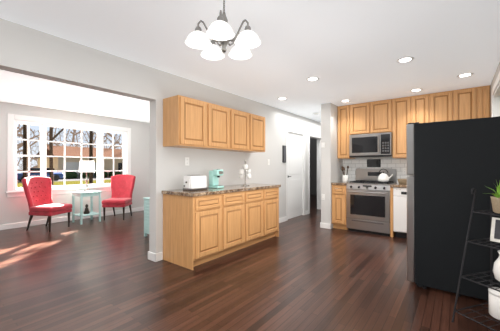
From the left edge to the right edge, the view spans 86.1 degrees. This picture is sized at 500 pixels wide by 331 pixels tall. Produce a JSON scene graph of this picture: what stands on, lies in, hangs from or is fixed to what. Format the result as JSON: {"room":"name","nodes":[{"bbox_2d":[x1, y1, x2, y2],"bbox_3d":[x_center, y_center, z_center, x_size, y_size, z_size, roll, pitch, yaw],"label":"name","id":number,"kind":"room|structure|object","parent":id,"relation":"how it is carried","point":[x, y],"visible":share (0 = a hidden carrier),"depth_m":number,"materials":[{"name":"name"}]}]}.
{"room":"kitchen","nodes":[
{"label":"kitchen","id":0,"kind":"room"},
{"bbox_2d":[0,101,149,224],"bbox_3d":[-4.920,0.004,5.161,0.150,2.490,7.150,0,0,38],"label":"wall","id":1,"kind":"structure","parent":0,"point":[14,209],"depth_m":6.17,"materials":[{"name":"grey paint"}]},
{"bbox_2d":[5,114,130,197],"bbox_3d":[-4.033,-0.189,6.264,0.200,1.650,2.550,0,0,38],"label":"window","id":2,"kind":"structure","parent":1,"relation":"in","point":[13,121],"depth_m":5.98,"materials":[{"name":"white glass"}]},
{"bbox_2d":[0,207,143,229],"bbox_3d":[-4.846,1.197,5.115,0.016,0.105,7.120,0,0,38],"label":"baseboard","id":3,"kind":"structure","parent":1,"relation":"attached to","point":[60,219],"depth_m":5.87,"materials":[{"name":"white wood"}]},
{"bbox_2d":[0,18,320,253],"bbox_3d":[0.092,0.005,5.256,0.150,2.490,13.450,0,0,38],"label":"wall","id":4,"kind":"structure","parent":0,"point":[25,50],"depth_m":3.51,"materials":[{"name":"grey paint"}]},
{"bbox_2d":[148,251,162,259],"bbox_3d":[-0.543,1.193,4.567,0.016,0.105,2.626,0,0,38],"label":"baseboard","id":5,"kind":"structure","parent":4,"relation":"attached to","point":[156,257],"depth_m":3.48,"materials":[{"name":"white wood"}]},
{"bbox_2d":[185,157,188,165],"bbox_3d":[-0.904,-0.058,3.845,0.008,0.118,0.075,0,0,38],"label":"outlet","id":6,"kind":"object","parent":4,"relation":"attached to","point":[186,161],"visible":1,"depth_m":3.84,"materials":[{"name":"plastic"}]},
{"bbox_2d":[163,95,210,148],"bbox_3d":[-0.861,-0.565,3.622,0.348,0.630,0.495,0,0,38],"label":"upper cabinet","id":7,"kind":"object","parent":4,"relation":"attached to","point":[191,123],"depth_m":3.47,"materials":[{"name":"brown wood"}]},
{"bbox_2d":[203,103,234,150],"bbox_3d":[-0.576,-0.563,3.990,0.348,0.630,0.631,0,0,38],"label":"upper cabinet","id":8,"kind":"object","parent":4,"relation":"attached to","point":[222,118],"depth_m":3.94,"materials":[{"name":"brown wood"}]},
{"bbox_2d":[235,110,250,150],"bbox_3d":[-0.302,-0.560,4.342,0.348,0.630,0.573,0,0,38],"label":"upper cabinet","id":9,"kind":"object","parent":4,"relation":"attached to","point":[242,119],"depth_m":4.31,"materials":[{"name":"brown wood"}]},
{"bbox_2d":[243,114,264,152],"bbox_3d":[0.001,-0.558,4.732,0.348,0.630,0.495,0,0,38],"label":"upper cabinet","id":10,"kind":"object","parent":4,"relation":"attached to","point":[257,122],"depth_m":4.64,"materials":[{"name":"brown wood"}]},
{"bbox_2d":[279,216,285,222],"bbox_3d":[0.427,1.199,5.546,0.016,0.105,1.270,0,0,38],"label":"baseboard","id":11,"kind":"structure","parent":4,"relation":"attached to","point":[283,219],"depth_m":5.91,"materials":[{"name":"white wood"}]},
{"bbox_2d":[282,145,285,162],"bbox_3d":[0.769,-0.256,5.985,0.023,0.380,0.130,0,0,38],"label":"framed picture","id":12,"kind":"object","parent":4,"relation":"attached to","point":[283,154],"visible":1,"depth_m":5.96,"materials":[{"name":"metal"}]},
{"bbox_2d":[288,132,301,218],"bbox_3d":[1.078,0.240,6.464,0.074,2.018,0.802,0,0,38],"label":"hall door","id":13,"kind":"structure","parent":4,"relation":"in","point":[294,175],"depth_m":6.45,"materials":[{"name":"white paint"}]},
{"bbox_2d":[286,128,320,220],"bbox_3d":[1.402,0.207,6.941,0.174,2.105,2.110,0,0,38],"label":"door frame","id":14,"kind":"structure","parent":4,"relation":"attached to","point":[318,137],"depth_m":6.78,"materials":[{"name":"white wood"}]},
{"bbox_2d":[0,195,499,330],"bbox_3d":[0.100,1.300,5.242,7.970,0.100,13.750,0,0,38],"label":"floor","id":15,"kind":"structure","parent":0,"point":[303,273],"depth_m":2.73,"materials":[{"name":"brown wood"}]},
{"bbox_2d":[21,176,71,231],"bbox_3d":[-3.996,0.734,5.281,0.783,1.041,0.761,0,0,38],"label":"chair","id":16,"kind":"object","parent":15,"relation":"on","point":[38,191],"visible":1,"depth_m":5.23,"materials":[{"name":"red fabric"}]},
{"bbox_2d":[71,190,101,224],"bbox_3d":[-3.630,0.917,5.945,0.450,0.675,0.450,0,0,35],"label":"side table","id":17,"kind":"object","parent":15,"relation":"on","point":[81,195],"visible":1,"depth_m":5.88,"materials":[{"name":"teal wood"}]},
{"bbox_2d":[84,204,89,213],"bbox_3d":[-3.630,0.963,5.945,0.124,0.215,0.121,0,0,38],"label":"statuette","id":18,"kind":"object","parent":17,"relation":"on","point":[86,211],"visible":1,"depth_m":5.92,"materials":[{"name":"brown metal"}]},
{"bbox_2d":[79,161,94,191],"bbox_3d":[-3.630,0.237,5.949,0.310,0.685,0.310,0,0,38],"label":"table lamp","id":19,"kind":"object","parent":17,"relation":"on","point":[86,166],"visible":1,"depth_m":5.85,"materials":[{"name":"white fabric"}]},
{"bbox_2d":[102,174,135,219],"bbox_3d":[-3.139,0.741,6.404,0.801,1.041,0.805,0,0,38],"label":"chair","id":20,"kind":"object","parent":15,"relation":"on","point":[122,186],"visible":1,"depth_m":6.58,"materials":[{"name":"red fabric"}]},
{"bbox_2d":[143,197,148,235],"bbox_3d":[-1.438,0.908,4.952,0.424,0.680,0.924,0,0,38],"label":"base cabinet","id":21,"kind":"object","parent":15,"relation":"on","point":[146,215],"visible":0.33,"depth_m":4.67,"materials":[{"name":"teal wood"}]},
{"bbox_2d":[163,195,225,269],"bbox_3d":[-0.745,0.805,3.545,0.616,0.870,0.524,0,0,38],"label":"base cabinet","id":22,"kind":"object","parent":15,"relation":"on","point":[203,226],"depth_m":3.34,"materials":[{"name":"brown wood"}]},
{"bbox_2d":[162,183,280,198],"bbox_3d":[-0.310,0.352,4.096,0.628,0.042,1.972,0,0,38],"label":"countertop","id":23,"kind":"structure","parent":22,"relation":"on","point":[252,186],"depth_m":3.66,"materials":[{"name":"brown stone"}]},
{"bbox_2d":[183,175,207,190],"bbox_3d":[-0.735,0.228,3.579,0.176,0.200,0.304,0,0,38],"label":"toaster","id":24,"kind":"object","parent":23,"relation":"on","point":[194,182],"visible":1,"depth_m":3.49,"materials":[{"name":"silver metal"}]},
{"bbox_2d":[208,169,223,187],"bbox_3d":[-0.498,0.191,3.934,0.198,0.277,0.135,0,0,38],"label":"coffee maker","id":25,"kind":"object","parent":23,"relation":"on","point":[214,175],"visible":1,"depth_m":3.90,"materials":[{"name":"green plastic"}]},
{"bbox_2d":[239,160,251,185],"bbox_3d":[-0.081,0.120,4.471,0.223,0.425,0.221,0,0,38],"label":"mug tree","id":26,"kind":"object","parent":23,"relation":"on","point":[246,169],"visible":1,"depth_m":4.43,"materials":[{"name":"white ceramic"}]},
{"bbox_2d":[226,191,249,253],"bbox_3d":[-0.459,0.807,3.912,0.616,0.870,0.546,0,0,38],"label":"base cabinet","id":27,"kind":"object","parent":15,"relation":"on","point":[238,202],"depth_m":3.79,"materials":[{"name":"brown wood"}]},
{"bbox_2d":[250,191,265,244],"bbox_3d":[-0.167,0.809,4.288,0.616,0.870,0.546,0,0,38],"label":"base cabinet","id":28,"kind":"object","parent":15,"relation":"on","point":[257,199],"depth_m":4.18,"materials":[{"name":"brown wood"}]},
{"bbox_2d":[266,187,278,238],"bbox_3d":[0.118,0.812,4.655,0.616,0.870,0.523,0,0,38],"label":"base cabinet","id":29,"kind":"object","parent":15,"relation":"on","point":[272,193],"depth_m":4.51,"materials":[{"name":"brown wood"}]},
{"bbox_2d":[332,185,347,229],"bbox_3d":[1.927,0.816,5.463,0.281,0.870,0.677,0,0,38],"label":"base cabinet","id":30,"kind":"object","parent":15,"relation":"on","point":[339,217],"depth_m":5.20,"materials":[{"name":"brown wood"}]},
{"bbox_2d":[331,181,349,184],"bbox_3d":[1.923,0.360,5.462,0.278,0.042,0.687,0,0,38],"label":"countertop","id":31,"kind":"structure","parent":30,"relation":"on","point":[334,183],"depth_m":5.24,"materials":[{"name":"brown stone"}]},
{"bbox_2d":[341,166,348,181],"bbox_3d":[1.964,0.171,5.493,0.145,0.337,0.138,0,0,38],"label":"utensil crock","id":32,"kind":"object","parent":31,"relation":"on","point":[344,178],"visible":1,"depth_m":5.46,"materials":[{"name":"white ceramic"}]},
{"bbox_2d":[346,169,395,235],"bbox_3d":[2.318,0.657,5.118,0.756,1.185,0.691,0,0,38],"label":"range","id":33,"kind":"object","parent":15,"relation":"on","point":[367,201],"visible":0.98,"depth_m":4.92,"materials":[{"name":"silver metal"}]},
{"bbox_2d":[378,169,392,181],"bbox_3d":[2.553,0.182,5.046,0.263,0.241,0.200,0,0,38],"label":"kettle","id":34,"kind":"object","parent":33,"relation":"on","point":[383,177],"visible":1,"depth_m":5.00,"materials":[{"name":"white metal"}]},
{"bbox_2d":[393,187,406,237],"bbox_3d":[2.906,0.814,4.693,0.592,0.866,0.638,0,0,38],"label":"dishwasher","id":35,"kind":"object","parent":15,"relation":"on","point":[400,212],"visible":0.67,"depth_m":4.57,"materials":[{"name":"white plastic"}]},
{"bbox_2d":[391,183,406,188],"bbox_3d":[3.162,0.355,4.500,1.328,0.042,0.687,0,0,38],"label":"countertop","id":36,"kind":"structure","parent":35,"relation":"on","point":[397,185],"depth_m":4.57,"materials":[{"name":"brown stone"}]},
{"bbox_2d":[397,179,406,183],"bbox_3d":[2.811,0.290,4.883,0.220,0.090,0.217,0,0,38],"label":"bread basket","id":37,"kind":"object","parent":36,"relation":"on","point":[402,181],"visible":0.73,"depth_m":4.81,"materials":[{"name":"wicker"}]},
{"bbox_2d":[406,116,499,300],"bbox_3d":[2.139,0.400,2.821,0.861,1.672,0.760,0,0,38],"label":"refrigerator","id":38,"kind":"object","parent":15,"relation":"on","point":[451,164],"visible":0.81,"depth_m":2.53,"materials":[{"name":"black metal"}]},
{"bbox_2d":[452,188,499,330],"bbox_3d":[1.873,0.707,1.987,0.473,1.050,0.413,0,0,-18],"label":"shelf","id":39,"kind":"object","parent":15,"relation":"on","point":[469,241],"visible":0.9,"depth_m":2.13,"materials":[{"name":"metal"}]},
{"bbox_2d":[483,181,499,213],"bbox_3d":[1.985,0.236,2.065,0.304,0.269,0.280,0,0,38],"label":"potted plant","id":40,"kind":"object","parent":39,"relation":"on","point":[495,200],"visible":1,"depth_m":2.06,"materials":[{"name":"ceramic"}]},
{"bbox_2d":[488,287,499,319],"bbox_3d":[1.907,1.027,2.007,0.180,0.226,0.180,0,0,38],"label":"ceramic canister","id":41,"kind":"object","parent":39,"relation":"on","point":[494,303],"visible":0.85,"depth_m":2.00,"materials":[{"name":"white ceramic"}]},
{"bbox_2d":[490,217,499,242],"bbox_3d":[1.972,0.508,2.066,0.056,0.188,0.170,0,0,-28],"label":"picture frame","id":42,"kind":"object","parent":39,"relation":"on","point":[495,231],"visible":1,"depth_m":2.11,"materials":[{"name":"white wood"}]},
{"bbox_2d":[493,250,499,281],"bbox_3d":[1.945,0.767,2.007,0.183,0.225,0.164,0,0,38],"label":"ceramic jug","id":43,"kind":"object","parent":39,"relation":"on","point":[496,269],"visible":1,"depth_m":2.02,"materials":[{"name":"white ceramic"}]},
{"bbox_2d":[0,0,499,122],"bbox_3d":[0.100,-1.290,5.258,7.970,0.100,13.750,0,0,38],"label":"ceiling","id":44,"kind":"structure","parent":0,"point":[353,51],"depth_m":2.82,"materials":[{"name":"white paint"}]},
{"bbox_2d":[185,0,260,59],"bbox_3d":[-0.174,-1.030,1.913,0.526,0.460,0.509,0,0,38],"label":"chandelier","id":45,"kind":"object","parent":44,"relation":"hanging from","point":[220,31],"visible":1,"depth_m":1.88,"materials":[{"name":"white glass"}]},
{"bbox_2d":[306,77,318,80],"bbox_3d":[0.903,-1.245,3.854,0.190,0.006,0.190,0,0,38],"label":"recessed light","id":46,"kind":"object","parent":44,"relation":"in","point":[312,78],"visible":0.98,"depth_m":3.83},
{"bbox_2d":[396,56,413,62],"bbox_3d":[1.837,-1.249,3.167,0.190,0.006,0.190,0,0,38],"label":"recessed light","id":47,"kind":"object","parent":44,"relation":"in","point":[405,59],"visible":1,"depth_m":3.15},
{"bbox_2d":[410,88,422,91],"bbox_3d":[2.743,-1.242,4.413,0.190,0.006,0.190,0,0,38],"label":"recessed light","id":48,"kind":"object","parent":44,"relation":"in","point":[416,90],"visible":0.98,"depth_m":4.42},
{"bbox_2d":[456,73,473,77],"bbox_3d":[2.969,-1.246,3.693,0.190,0.006,0.190,0,0,38],"label":"recessed light","id":49,"kind":"object","parent":44,"relation":"in","point":[464,75],"visible":1,"depth_m":3.70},
{"bbox_2d":[310,138,316,194],"bbox_3d":[4.145,0.037,10.718,7.650,2.490,0.150,0,0,38],"label":"wall","id":50,"kind":"structure","parent":0,"point":[313,166],"depth_m":11.68,"materials":[{"name":"black"}]},
{"bbox_2d":[321,103,342,228],"bbox_3d":[3.287,0.019,7.617,0.200,2.490,5.800,0,0,38],"label":"wall","id":51,"kind":"structure","parent":0,"point":[331,168],"depth_m":5.34,"materials":[{"name":"grey paint"}]},
{"bbox_2d":[320,222,329,227],"bbox_3d":[3.182,1.212,7.650,0.016,0.105,5.766,0,0,38],"label":"baseboard","id":52,"kind":"structure","parent":51,"relation":"attached to","point":[322,225],"depth_m":5.33,"materials":[{"name":"white wood"}]},
{"bbox_2d":[343,157,406,159],"bbox_3d":[3.053,0.004,5.115,2.500,2.490,0.140,0,0,38],"label":"wall","id":53,"kind":"structure","parent":0,"point":[376,158],"depth_m":5.38,"materials":[{"name":"grey paint"}]},
{"bbox_2d":[337,105,354,158],"bbox_3d":[2.042,-0.684,5.586,0.323,1.083,0.358,0,0,38],"label":"upper cabinet","id":54,"kind":"object","parent":53,"relation":"attached to","point":[344,113],"depth_m":5.46,"materials":[{"name":"brown wood"}]},
{"bbox_2d":[353,102,372,134],"bbox_3d":[2.295,-0.919,5.390,0.442,0.616,0.358,0,0,38],"label":"upper cabinet","id":55,"kind":"object","parent":53,"relation":"attached to","point":[362,112],"depth_m":5.23,"materials":[{"name":"brown wood"}]},
{"bbox_2d":[343,159,410,182],"bbox_3d":[2.957,0.102,5.089,2.372,0.466,0.014,0,0,38],"label":"backsplash","id":56,"kind":"structure","parent":53,"relation":"attached to","point":[398,165],"depth_m":5.42,"materials":[{"name":"tile"}]},
{"bbox_2d":[373,99,392,132],"bbox_3d":[2.546,-0.920,5.195,0.442,0.616,0.358,0,0,38],"label":"upper cabinet","id":57,"kind":"object","parent":53,"relation":"attached to","point":[383,109],"depth_m":5.02,"materials":[{"name":"brown wood"}]},
{"bbox_2d":[349,132,391,157],"bbox_3d":[2.386,-0.385,5.245,0.752,0.446,0.444,0,0,38],"label":"microwave","id":58,"kind":"object","parent":57,"relation":"attached to","point":[374,145],"visible":1,"depth_m":5.09,"materials":[{"name":"silver metal"}]},
{"bbox_2d":[392,95,416,158],"bbox_3d":[2.841,-0.683,4.965,0.429,1.093,0.358,0,0,38],"label":"upper cabinet","id":59,"kind":"object","parent":53,"relation":"attached to","point":[395,116],"depth_m":4.82,"materials":[{"name":"brown wood"}]},
{"bbox_2d":[417,93,436,122],"bbox_3d":[3.068,-0.684,4.788,0.394,1.093,0.358,0,0,38],"label":"upper cabinet","id":60,"kind":"object","parent":53,"relation":"attached to","point":[425,101],"depth_m":4.60,"materials":[{"name":"brown wood"}]},
{"bbox_2d":[433,90,460,121],"bbox_3d":[3.301,-0.685,4.607,0.444,1.093,0.358,0,0,38],"label":"upper cabinet","id":61,"kind":"object","parent":53,"relation":"attached to","point":[446,105],"depth_m":4.43,"materials":[{"name":"brown wood"}]},
{"bbox_2d":[457,86,484,119],"bbox_3d":[3.546,-0.686,4.417,0.424,1.093,0.358,0,0,38],"label":"upper cabinet","id":62,"kind":"object","parent":53,"relation":"attached to","point":[472,99],"depth_m":4.22,"materials":[{"name":"brown wood"}]},
{"bbox_2d":[485,85,489,117],"bbox_3d":[3.702,-0.687,4.296,0.218,1.093,0.358,0,0,38],"label":"upper cabinet","id":63,"kind":"object","parent":53,"relation":"attached to","point":[487,88],"depth_m":4.11,"materials":[{"name":"brown wood"}]},
{"bbox_2d":[490,62,499,116],"bbox_3d":[1.512,-0.021,0.930,0.440,2.490,8.360,0,0,38],"label":"wall","id":64,"kind":"structure","parent":0,"point":[495,76],"depth_m":3.77,"materials":[{"name":"grey paint"}]},
{"bbox_2d":[491,72,499,116],"bbox_3d":[3.173,-0.441,3.365,0.160,1.300,1.200,0,0,38],"label":"kitchen window","id":65,"kind":"structure","parent":64,"relation":"in","point":[495,98],"depth_m":3.73,"materials":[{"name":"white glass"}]},
{"label":"outside","id":66,"kind":"structure","parent":0,"visible":0},
{"bbox_2d":[17,177,110,186],"bbox_3d":[-16.947,1.680,15.792,120.000,0.165,120.000,0,0,38],"label":"ground","id":67,"kind":"structure","parent":66,"point":[71,181],"depth_m":28.17,"materials":[{"name":"green plant"}]},
{"bbox_2d":[17,168,62,180],"bbox_3d":[-23.041,0.972,29.142,1.920,1.392,4.200,0,0,38],"label":"car","id":68,"kind":"object","parent":67,"relation":"on","point":[57,176],"depth_m":28.46,"materials":[{"name":"blue paint"}]},
{"bbox_2d":[17,124,121,172],"bbox_3d":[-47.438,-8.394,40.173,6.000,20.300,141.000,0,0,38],"label":"tree","id":69,"kind":"object","parent":67,"relation":"on","point":[20,145],"depth_m":51.84,"materials":[{"name":"brown plant"}]},
{"bbox_2d":[23,124,122,185],"bbox_3d":[-17.824,-11.274,25.362,40.005,26.345,42.369,0,0,38],"label":"trees","id":70,"kind":"object","parent":67,"relation":"on","point":[72,174],"depth_m":20.18,"materials":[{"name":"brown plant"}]},
{"bbox_2d":[34,145,121,177],"bbox_3d":[-24.856,-0.567,44.745,9.800,4.700,15.800,0,0,38],"label":"house","id":71,"kind":"structure","parent":67,"relation":"on","point":[70,163],"depth_m":39.27,"materials":[{"name":"brick"}]}
]}

